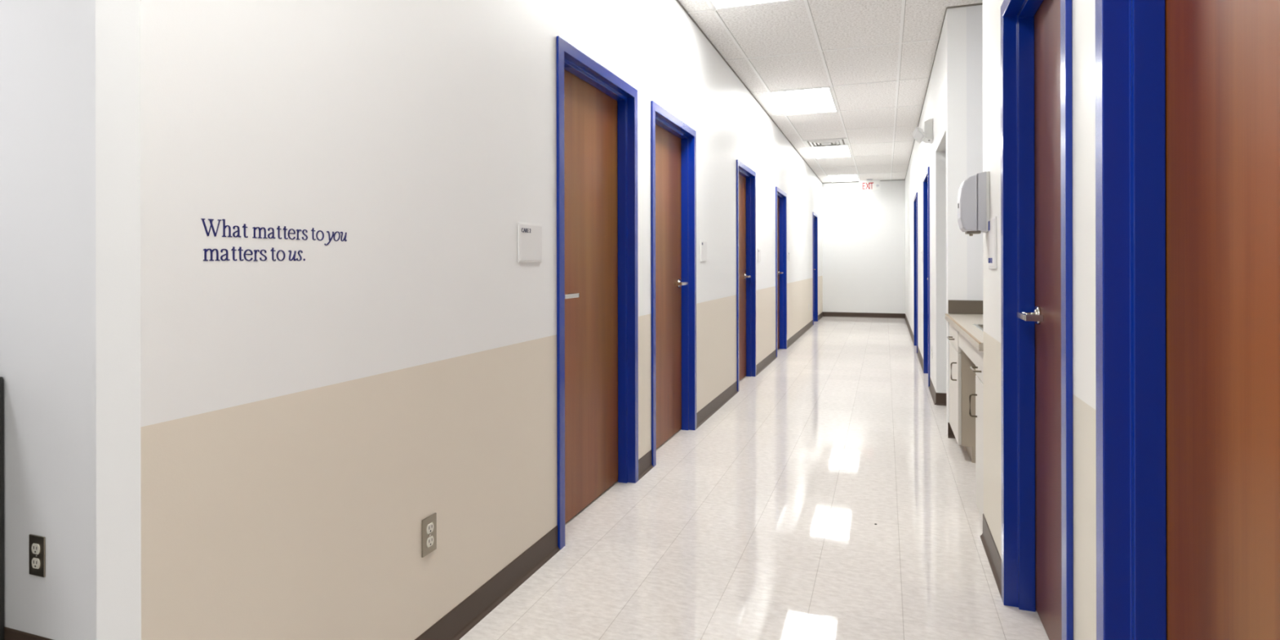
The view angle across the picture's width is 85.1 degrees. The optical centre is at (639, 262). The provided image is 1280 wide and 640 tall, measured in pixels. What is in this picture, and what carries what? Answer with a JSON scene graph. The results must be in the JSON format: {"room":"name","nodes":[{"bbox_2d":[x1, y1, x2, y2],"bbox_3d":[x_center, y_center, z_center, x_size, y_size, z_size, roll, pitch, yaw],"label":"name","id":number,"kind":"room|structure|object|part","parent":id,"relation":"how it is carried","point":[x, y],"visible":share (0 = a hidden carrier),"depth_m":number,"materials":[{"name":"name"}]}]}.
{"room":"hospital interior","nodes":[
{"label":"hospital interior","id":0,"kind":"room"},
{"bbox_2d":[0,0,96,639],"bbox_3d":[-2.370,-0.263,2.327,3.186,2.935,0.120,0,0,19],"label":"wall","id":1,"kind":"structure","parent":0,"point":[48,291],"depth_m":2.04,"materials":[{"name":"white paint"}]},
{"bbox_2d":[4,626,53,639],"bbox_3d":[-2.342,1.154,2.248,3.086,0.102,0.014,0,0,19],"label":"baseboard","id":2,"kind":"structure","parent":1,"relation":"attached to","point":[10,633],"depth_m":2.08,"materials":[{"name":"brown plastic"}]},
{"bbox_2d":[28,533,45,577],"bbox_3d":[-1.776,0.865,2.052,0.068,0.118,0.008,0,0,19],"label":"outlet","id":3,"kind":"object","parent":1,"relation":"attached to","point":[37,544],"visible":1,"depth_m":2.05,"materials":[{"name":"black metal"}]},
{"bbox_2d":[31,557,39,568],"bbox_3d":[-1.777,0.886,2.050,0.034,0.029,0.003,0,0,19],"label":"receptacle","id":4,"kind":"object","parent":3,"relation":"attached to","point":[35,561],"depth_m":2.05,"materials":[{"name":"white plastic"}]},
{"bbox_2d":[31,543,39,554],"bbox_3d":[-1.777,0.843,2.050,0.034,0.029,0.003,0,0,19],"label":"receptacle","id":5,"kind":"object","parent":3,"relation":"attached to","point":[35,547],"depth_m":2.05,"materials":[{"name":"white plastic"}]},
{"bbox_2d":[95,0,822,639],"bbox_3d":[1.486,-0.271,8.310,0.120,2.935,14.854,0,0,19],"label":"wall","id":6,"kind":"structure","parent":0,"point":[276,441],"depth_m":1.79,"materials":[{"name":"paint"}]},
{"bbox_2d":[200,218,346,261],"bbox_3d":[-0.813,-0.046,1.587,0.001,0.087,0.401,0,0,19],"label":"wall lettering","id":7,"kind":"object","parent":6,"relation":"attached to","point":[211,220],"depth_m":1.52,"materials":[{"name":"paint"}]},
{"bbox_2d":[422,512,436,557],"bbox_3d":[-0.631,0.818,2.090,0.008,0.111,0.068,0,0,19],"label":"outlet","id":8,"kind":"object","parent":6,"relation":"attached to","point":[429,523],"visible":1,"depth_m":2.09,"materials":[{"name":"beige plastic"}]},
{"bbox_2d":[426,535,433,547],"bbox_3d":[-0.629,0.838,2.089,0.003,0.028,0.032,0,0,19],"label":"receptacle","id":9,"kind":"object","parent":8,"relation":"attached to","point":[429,538],"depth_m":2.09,"materials":[{"name":"white plastic"}]},
{"bbox_2d":[426,522,433,533],"bbox_3d":[-0.629,0.798,2.089,0.003,0.028,0.032,0,0,19],"label":"receptacle","id":10,"kind":"object","parent":8,"relation":"attached to","point":[429,525],"depth_m":2.09,"materials":[{"name":"white plastic"}]},
{"bbox_2d":[414,524,559,639],"bbox_3d":[-0.626,1.150,2.093,0.014,0.102,1.728,0,0,19],"label":"baseboard","id":11,"kind":"structure","parent":6,"relation":"attached to","point":[465,615],"depth_m":2.42,"materials":[{"name":"brown plastic"}]},
{"bbox_2d":[517,222,542,262],"bbox_3d":[-0.421,-0.074,2.690,0.008,0.150,0.188,0,0,19],"label":"room sign","id":12,"kind":"object","parent":6,"relation":"attached to","point":[529,235],"visible":1,"depth_m":2.67,"materials":[{"name":"white plastic"}]},
{"bbox_2d":[556,35,638,550],"bbox_3d":[-0.236,0.128,3.390,0.134,2.145,0.980,0,0,19],"label":"door","id":13,"kind":"structure","parent":6,"relation":"in","point":[597,244],"depth_m":3.48,"materials":[{"name":"brown wood"}]},
{"bbox_3d":[-0.326,0.151,3.106,0.054,0.020,0.153,0,0,19],"label":"lever","id":14,"kind":"part","parent":13,"relation":"part of","materials":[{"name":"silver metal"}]},
{"bbox_2d":[638,449,653,479],"bbox_3d":[0.029,1.149,3.956,0.014,0.102,0.262,0,0,19],"label":"baseboard","id":15,"kind":"structure","parent":6,"relation":"attached to","point":[645,465],"depth_m":3.96,"materials":[{"name":"brown plastic"}]},
{"bbox_2d":[650,100,696,466],"bbox_3d":[0.178,0.127,4.568,0.134,2.145,0.993,0,0,19],"label":"door","id":16,"kind":"structure","parent":6,"relation":"in","point":[673,141],"depth_m":4.79,"materials":[{"name":"brown wood"}]},
{"bbox_3d":[0.288,0.149,4.852,0.054,0.020,0.153,0,0,19],"label":"lever","id":17,"kind":"part","parent":16,"relation":"part of","materials":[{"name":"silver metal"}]},
{"bbox_2d":[700,240,706,262],"bbox_3d":[0.482,-0.084,5.260,0.008,0.160,0.185,0,0,19],"label":"room sign","id":18,"kind":"object","parent":6,"relation":"attached to","point":[703,243],"visible":1,"depth_m":5.24,"materials":[{"name":"white plastic"}]},
{"bbox_2d":[696,381,737,428],"bbox_3d":[0.650,1.148,5.724,0.014,0.102,1.500,0,0,19],"label":"baseboard","id":19,"kind":"structure","parent":6,"relation":"attached to","point":[717,402],"depth_m":5.62,"materials":[{"name":"brown plastic"}]},
{"bbox_2d":[736,160,755,391],"bbox_3d":[1.000,0.126,6.904,0.134,2.145,0.960,0,0,19],"label":"door","id":20,"kind":"structure","parent":6,"relation":"in","point":[745,176],"depth_m":7.26,"materials":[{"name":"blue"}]},
{"bbox_2d":[675,0,822,183],"bbox_3d":[1.542,-1.732,8.290,0.006,0.010,14.854,0,0,19],"label":"trim","id":21,"kind":"structure","parent":6,"relation":"attached to","point":[677,1],"depth_m":6.28,"materials":[{"name":"grey paint"}]},
{"bbox_2d":[757,248,760,261],"bbox_3d":[1.297,-0.078,7.579,0.008,0.140,0.180,0,0,19],"label":"room sign","id":22,"kind":"object","parent":6,"relation":"attached to","point":[758,249],"visible":1,"depth_m":7.54,"materials":[{"name":"white plastic"}]},
{"bbox_2d":[755,349,777,376],"bbox_3d":[1.464,1.146,8.040,0.014,0.102,1.490,0,0,19],"label":"baseboard","id":23,"kind":"structure","parent":6,"relation":"attached to","point":[771,357],"depth_m":7.95,"materials":[{"name":"brown plastic"}]},
{"bbox_2d":[775,186,786,356],"bbox_3d":[1.811,0.124,9.213,0.134,2.145,0.955,0,0,19],"label":"door","id":24,"kind":"structure","parent":6,"relation":"in","point":[780,196],"depth_m":9.60,"materials":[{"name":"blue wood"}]},
{"bbox_2d":[787,251,790,261],"bbox_3d":[2.121,-0.079,9.923,0.008,0.140,0.170,0,0,19],"label":"room sign","id":25,"kind":"object","parent":6,"relation":"attached to","point":[788,252],"visible":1,"depth_m":9.90,"materials":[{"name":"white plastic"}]},
{"bbox_2d":[786,320,813,348],"bbox_3d":[2.655,1.144,11.427,0.014,0.102,3.780,0,0,19],"label":"baseboard","id":26,"kind":"structure","parent":6,"relation":"attached to","point":[792,340],"depth_m":11.04,"materials":[{"name":"brown plastic"}]},
{"bbox_2d":[812,212,817,324],"bbox_3d":[3.376,0.121,13.664,0.134,2.145,0.920,0,0,19],"label":"door","id":27,"kind":"structure","parent":6,"relation":"in","point":[815,217],"depth_m":14.03,"materials":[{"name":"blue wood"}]},
{"bbox_2d":[817,311,822,320],"bbox_3d":[3.801,1.141,14.686,0.014,0.102,1.290,0,0,19],"label":"baseboard","id":28,"kind":"structure","parent":6,"relation":"attached to","point":[820,316],"depth_m":14.65,"materials":[{"name":"brown plastic"}]},
{"bbox_2d":[459,316,1048,639],"bbox_3d":[1.242,1.248,6.391,7.300,0.100,18.880,0,0,19],"label":"floor","id":29,"kind":"structure","parent":0,"point":[755,522],"depth_m":3.13,"materials":[{"name":"tile"}]},
{"bbox_2d":[0,376,4,639],"bbox_3d":[-2.329,0.775,1.972,0.695,0.860,0.522,0,0,19],"label":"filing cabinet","id":30,"kind":"object","parent":29,"relation":"on","point":[2,380],"visible":1,"depth_m":2.10,"materials":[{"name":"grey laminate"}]},
{"bbox_2d":[946,323,976,462],"bbox_3d":[2.325,0.793,4.353,0.740,0.805,0.604,0,0,19],"label":"base cabinet","id":31,"kind":"object","parent":29,"relation":"on","point":[962,377],"visible":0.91,"depth_m":4.18,"materials":[{"name":"beige laminate"}]},
{"bbox_3d":[1.919,0.669,4.265,0.034,0.113,0.008,0,0,19],"label":"door pull","id":32,"kind":"part","parent":31,"relation":"part of","materials":[{"name":"brown metal"}]},
{"bbox_3d":[2.015,0.469,4.461,0.018,0.145,0.598,0,0,19],"label":"drawer","id":33,"kind":"part","parent":31,"relation":"part of","materials":[{"name":"white laminate"}]},
{"bbox_3d":[2.016,0.821,4.461,0.018,0.550,0.598,0,0,19],"label":"door","id":34,"kind":"part","parent":31,"relation":"part of","materials":[{"name":"white laminate"}]},
{"bbox_2d":[945,300,982,364],"bbox_3d":[2.126,0.381,3.779,0.732,0.246,1.818,0,0,19],"label":"countertop","id":35,"kind":"structure","parent":31,"relation":"on","point":[970,337],"depth_m":4.14,"materials":[{"name":"white laminate"}]},
{"bbox_2d":[972,324,982,331],"bbox_3d":[1.999,0.419,3.559,0.486,0.147,0.556,0,0,19],"label":"sink","id":36,"kind":"object","parent":35,"relation":"in","point":[980,326],"visible":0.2,"depth_m":3.79,"materials":[{"name":"grey metal"}]},
{"bbox_2d":[968,348,983,520],"bbox_3d":[1.881,0.794,3.092,0.740,0.805,0.359,0,0,19],"label":"base cabinet","id":37,"kind":"object","parent":29,"relation":"on","point":[979,394],"visible":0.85,"depth_m":3.24,"materials":[{"name":"beige laminate"}]},
{"bbox_3d":[1.588,0.683,3.322,0.034,0.111,0.008,0,0,19],"label":"door pull","id":38,"kind":"part","parent":37,"relation":"part of","materials":[{"name":"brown metal"}]},
{"bbox_3d":[1.556,0.497,3.232,0.034,0.008,0.138,0,0,19],"label":"drawer pull","id":39,"kind":"part","parent":37,"relation":"part of","materials":[{"name":"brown metal"}]},
{"bbox_3d":[1.572,0.469,3.200,0.018,0.145,0.353,0,0,19],"label":"drawer","id":40,"kind":"part","parent":37,"relation":"part of","materials":[{"name":"white laminate"}]},
{"bbox_3d":[1.573,0.857,3.200,0.018,0.620,0.353,0,0,19],"label":"door","id":41,"kind":"part","parent":37,"relation":"part of","materials":[{"name":"white laminate"}]},
{"bbox_2d":[678,0,982,182],"bbox_3d":[1.236,-1.776,6.391,7.300,0.084,18.880,0,0,19],"label":"ceiling","id":42,"kind":"structure","parent":0,"point":[875,58],"depth_m":6.06,"materials":[{"name":"tile"}]},
{"bbox_2d":[708,0,791,9],"bbox_3d":[0.593,-1.732,4.118,0.589,0.008,1.189,0,0,19],"label":"recessed light","id":43,"kind":"object","parent":42,"relation":"in","point":[716,4],"visible":1,"depth_m":4.65,"materials":[{"name":"white paint"}]},
{"bbox_2d":[711,0,780,8],"bbox_3d":[0.593,-1.733,4.118,0.553,0.004,1.153,0,0,19],"label":"diffuser","id":44,"kind":"object","parent":43,"relation":"attached to","point":[715,3],"depth_m":4.65,"materials":[{"name":"white plastic"}]},
{"bbox_2d":[770,86,837,115],"bbox_3d":[1.802,-1.734,7.556,0.589,0.008,1.189,0,0,19],"label":"recessed light","id":45,"kind":"object","parent":42,"relation":"in","point":[820,100],"visible":1,"depth_m":7.49,"materials":[{"name":"white paint"}]},
{"bbox_2d":[802,137,848,147],"bbox_3d":[2.708,-1.728,10.132,0.605,0.024,0.605,0,0,19],"label":"ceiling vent","id":46,"kind":"object","parent":42,"relation":"in","point":[837,141],"visible":1,"depth_m":10.06,"materials":[{"name":"white metal"}]},
{"bbox_2d":[808,145,852,158],"bbox_3d":[3.011,-1.737,10.995,0.589,0.008,1.189,0,0,19],"label":"recessed light","id":47,"kind":"object","parent":42,"relation":"in","point":[839,151],"visible":0.99,"depth_m":10.93,"materials":[{"name":"white paint"}]},
{"bbox_2d":[826,173,859,182],"bbox_3d":[4.220,-1.739,14.434,0.589,0.008,1.189,0,0,19],"label":"recessed light","id":48,"kind":"object","parent":42,"relation":"in","point":[836,178],"visible":0.97,"depth_m":14.45,"materials":[{"name":"white paint"}]},
{"bbox_2d":[859,178,879,191],"bbox_3d":[4.821,-1.621,14.629,0.410,0.242,0.062,0,0,19],"label":"exit sign","id":49,"kind":"object","parent":42,"relation":"hanging from","point":[869,184],"visible":1,"depth_m":14.61,"materials":[{"name":"grey plastic"}]},
{"bbox_2d":[822,180,905,313],"bbox_3d":[4.826,-0.277,15.072,1.937,2.935,0.120,0,0,19],"label":"wall","id":50,"kind":"structure","parent":0,"point":[864,232],"depth_m":15.01,"materials":[{"name":"white paint"}]},
{"bbox_2d":[822,311,905,318],"bbox_3d":[4.806,1.139,15.009,1.697,0.102,0.014,0,0,19],"label":"baseboard","id":51,"kind":"structure","parent":50,"relation":"attached to","point":[824,313],"depth_m":15.00,"materials":[{"name":"brown plastic"}]},
{"bbox_2d":[831,179,904,182],"bbox_3d":[4.802,-1.739,15.013,1.697,0.010,0.006,0,0,19],"label":"trim","id":52,"kind":"structure","parent":50,"relation":"attached to","point":[894,180],"depth_m":15.04,"materials":[{"name":"grey paint"}]},
{"bbox_2d":[905,6,967,435],"bbox_3d":[3.909,-0.275,9.724,0.120,2.935,10.580,0,0,19],"label":"wall","id":53,"kind":"structure","parent":0,"point":[945,99],"depth_m":5.82,"materials":[{"name":"white paint"}]},
{"bbox_2d":[904,314,914,345],"bbox_3d":[4.768,1.139,12.364,0.014,0.102,5.030,0,0,19],"label":"baseboard","id":54,"kind":"structure","parent":53,"relation":"attached to","point":[905,318],"depth_m":11.77,"materials":[{"name":"brown plastic"}]},
{"bbox_2d":[913,192,917,352],"bbox_3d":[3.831,0.140,9.524,0.134,2.105,0.950,0,0,19],"label":"door","id":55,"kind":"structure","parent":53,"relation":"in","point":[915,199],"depth_m":9.94,"materials":[{"name":"blue metal"}]},
{"bbox_2d":[916,346,923,371],"bbox_3d":[3.344,1.142,8.312,0.014,0.102,1.660,0,0,19],"label":"baseboard","id":56,"kind":"structure","parent":53,"relation":"attached to","point":[918,353],"depth_m":8.37,"materials":[{"name":"brown plastic"}]},
{"bbox_2d":[911,118,933,143],"bbox_3d":[2.542,-1.161,6.276,0.167,0.219,0.331,0,0,19],"label":"emergency light","id":57,"kind":"object","parent":53,"relation":"attached to","point":[925,135],"visible":1,"depth_m":6.17,"materials":[{"name":"white plastic"}]},
{"bbox_2d":[921,249,923,262],"bbox_3d":[3.208,-0.066,7.925,0.008,0.140,0.180,0,0,19],"label":"room sign","id":58,"kind":"object","parent":53,"relation":"attached to","point":[922,250],"visible":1,"depth_m":7.86,"materials":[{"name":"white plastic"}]},
{"bbox_2d":[904,7,946,180],"bbox_3d":[3.846,-1.737,9.745,0.006,0.010,10.580,0,0,19],"label":"trim","id":59,"kind":"structure","parent":53,"relation":"attached to","point":[946,7],"depth_m":6.25,"materials":[{"name":"grey paint"}]},
{"bbox_2d":[923,166,929,386],"bbox_3d":[2.967,0.142,7.066,0.134,2.105,0.940,0,0,19],"label":"door","id":60,"kind":"structure","parent":53,"relation":"in","point":[926,176],"depth_m":7.47,"materials":[{"name":"blue metal"}]},
{"bbox_2d":[928,377,936,404],"bbox_3d":[2.616,1.144,6.241,0.014,0.102,0.850,0,0,19],"label":"baseboard","id":61,"kind":"structure","parent":53,"relation":"attached to","point":[931,388],"depth_m":6.17,"materials":[{"name":"brown plastic"}]},
{"bbox_2d":[947,422,955,438],"bbox_3d":[2.137,1.145,4.733,0.083,0.102,0.014,0,0,19],"label":"baseboard","id":62,"kind":"structure","parent":53,"relation":"attached to","point":[950,433],"depth_m":4.75,"materials":[{"name":"brown plastic"}]},
{"bbox_2d":[966,4,982,300],"bbox_3d":[2.511,-0.273,4.669,0.597,2.935,0.115,0,0,19],"label":"wall","id":63,"kind":"structure","parent":0,"point":[974,13],"depth_m":4.70,"materials":[{"name":"white paint"}]},
{"bbox_2d":[946,3,982,8],"bbox_3d":[2.432,-1.734,4.631,0.717,0.010,0.006,0,0,19],"label":"trim","id":64,"kind":"structure","parent":63,"relation":"attached to","point":[976,4],"depth_m":4.71,"materials":[{"name":"grey paint"}]},
{"bbox_2d":[982,0,1096,639],"bbox_3d":[0.496,-0.269,0.016,0.120,2.935,6.360,0,0,19],"label":"wall","id":65,"kind":"structure","parent":0,"point":[1083,11],"depth_m":1.55,"materials":[{"name":"paint"}]},
{"bbox_2d":[948,300,982,314],"bbox_3d":[2.136,0.304,3.776,0.712,0.092,1.817,0,0,19],"label":"backsplash","id":66,"kind":"structure","parent":65,"relation":"attached to","point":[962,307],"depth_m":4.70,"materials":[{"name":"brown laminate"}]},
{"bbox_2d":[957,171,989,235],"bbox_3d":[1.394,-0.240,2.921,0.111,0.261,0.137,0,0,19],"label":"paper towel dispenser","id":67,"kind":"object","parent":65,"relation":"attached to","point":[973,197],"visible":0.99,"depth_m":2.86,"materials":[{"name":"white plastic"}]},
{"bbox_3d":[1.441,-0.248,2.905,0.012,0.246,0.137,0,0,19],"label":"plate","id":68,"kind":"part","parent":67,"relation":"part of","materials":[{"name":"white plastic"}]},
{"bbox_2d":[980,513,1001,597],"bbox_3d":[1.391,1.146,2.758,0.014,0.102,0.595,0,0,19],"label":"baseboard","id":69,"kind":"structure","parent":65,"relation":"attached to","point":[993,557],"depth_m":2.75,"materials":[{"name":"brown plastic"}]},
{"bbox_2d":[987,216,996,268],"bbox_3d":[1.387,-0.075,2.744,0.008,0.200,0.187,0,0,19],"label":"room sign","id":70,"kind":"object","parent":65,"relation":"attached to","point":[992,222],"visible":1,"depth_m":2.71,"materials":[{"name":"white plastic"}]},
{"bbox_2d":[1000,0,1073,639],"bbox_3d":[1.190,0.145,2.012,0.134,2.105,0.945,0,0,19],"label":"door","id":71,"kind":"structure","parent":65,"relation":"in","point":[1037,140],"depth_m":2.34,"materials":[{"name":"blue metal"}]},
{"bbox_3d":[1.275,0.177,2.279,0.054,0.020,0.153,0,0,19],"label":"lever","id":72,"kind":"part","parent":71,"relation":"part of","materials":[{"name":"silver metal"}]},
{"bbox_2d":[1094,0,1279,639],"bbox_3d":[0.795,0.146,0.887,0.134,2.105,0.970,0,0,19],"label":"door","id":73,"kind":"structure","parent":65,"relation":"in","point":[1188,91],"depth_m":1.19,"materials":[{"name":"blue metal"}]},
{"bbox_3d":[0.795,0.146,0.887,0.134,2.105,0.970,0,0,19],"label":"frame","id":74,"kind":"part","parent":73,"relation":"part of","materials":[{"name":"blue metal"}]},
{"bbox_3d":[3.639,-0.275,5.494,2.177,2.935,0.120,0,0,19],"label":"wall","id":75,"kind":"structure","parent":0,"visible":0},
{"bbox_2d":[936,392,946,405],"bbox_3d":[3.516,1.142,5.467,2.197,0.102,0.014,0,0,19],"label":"baseboard","id":76,"kind":"structure","parent":75,"relation":"attached to","point":[940,397],"depth_m":5.82,"materials":[{"name":"brown plastic"}]}
]}

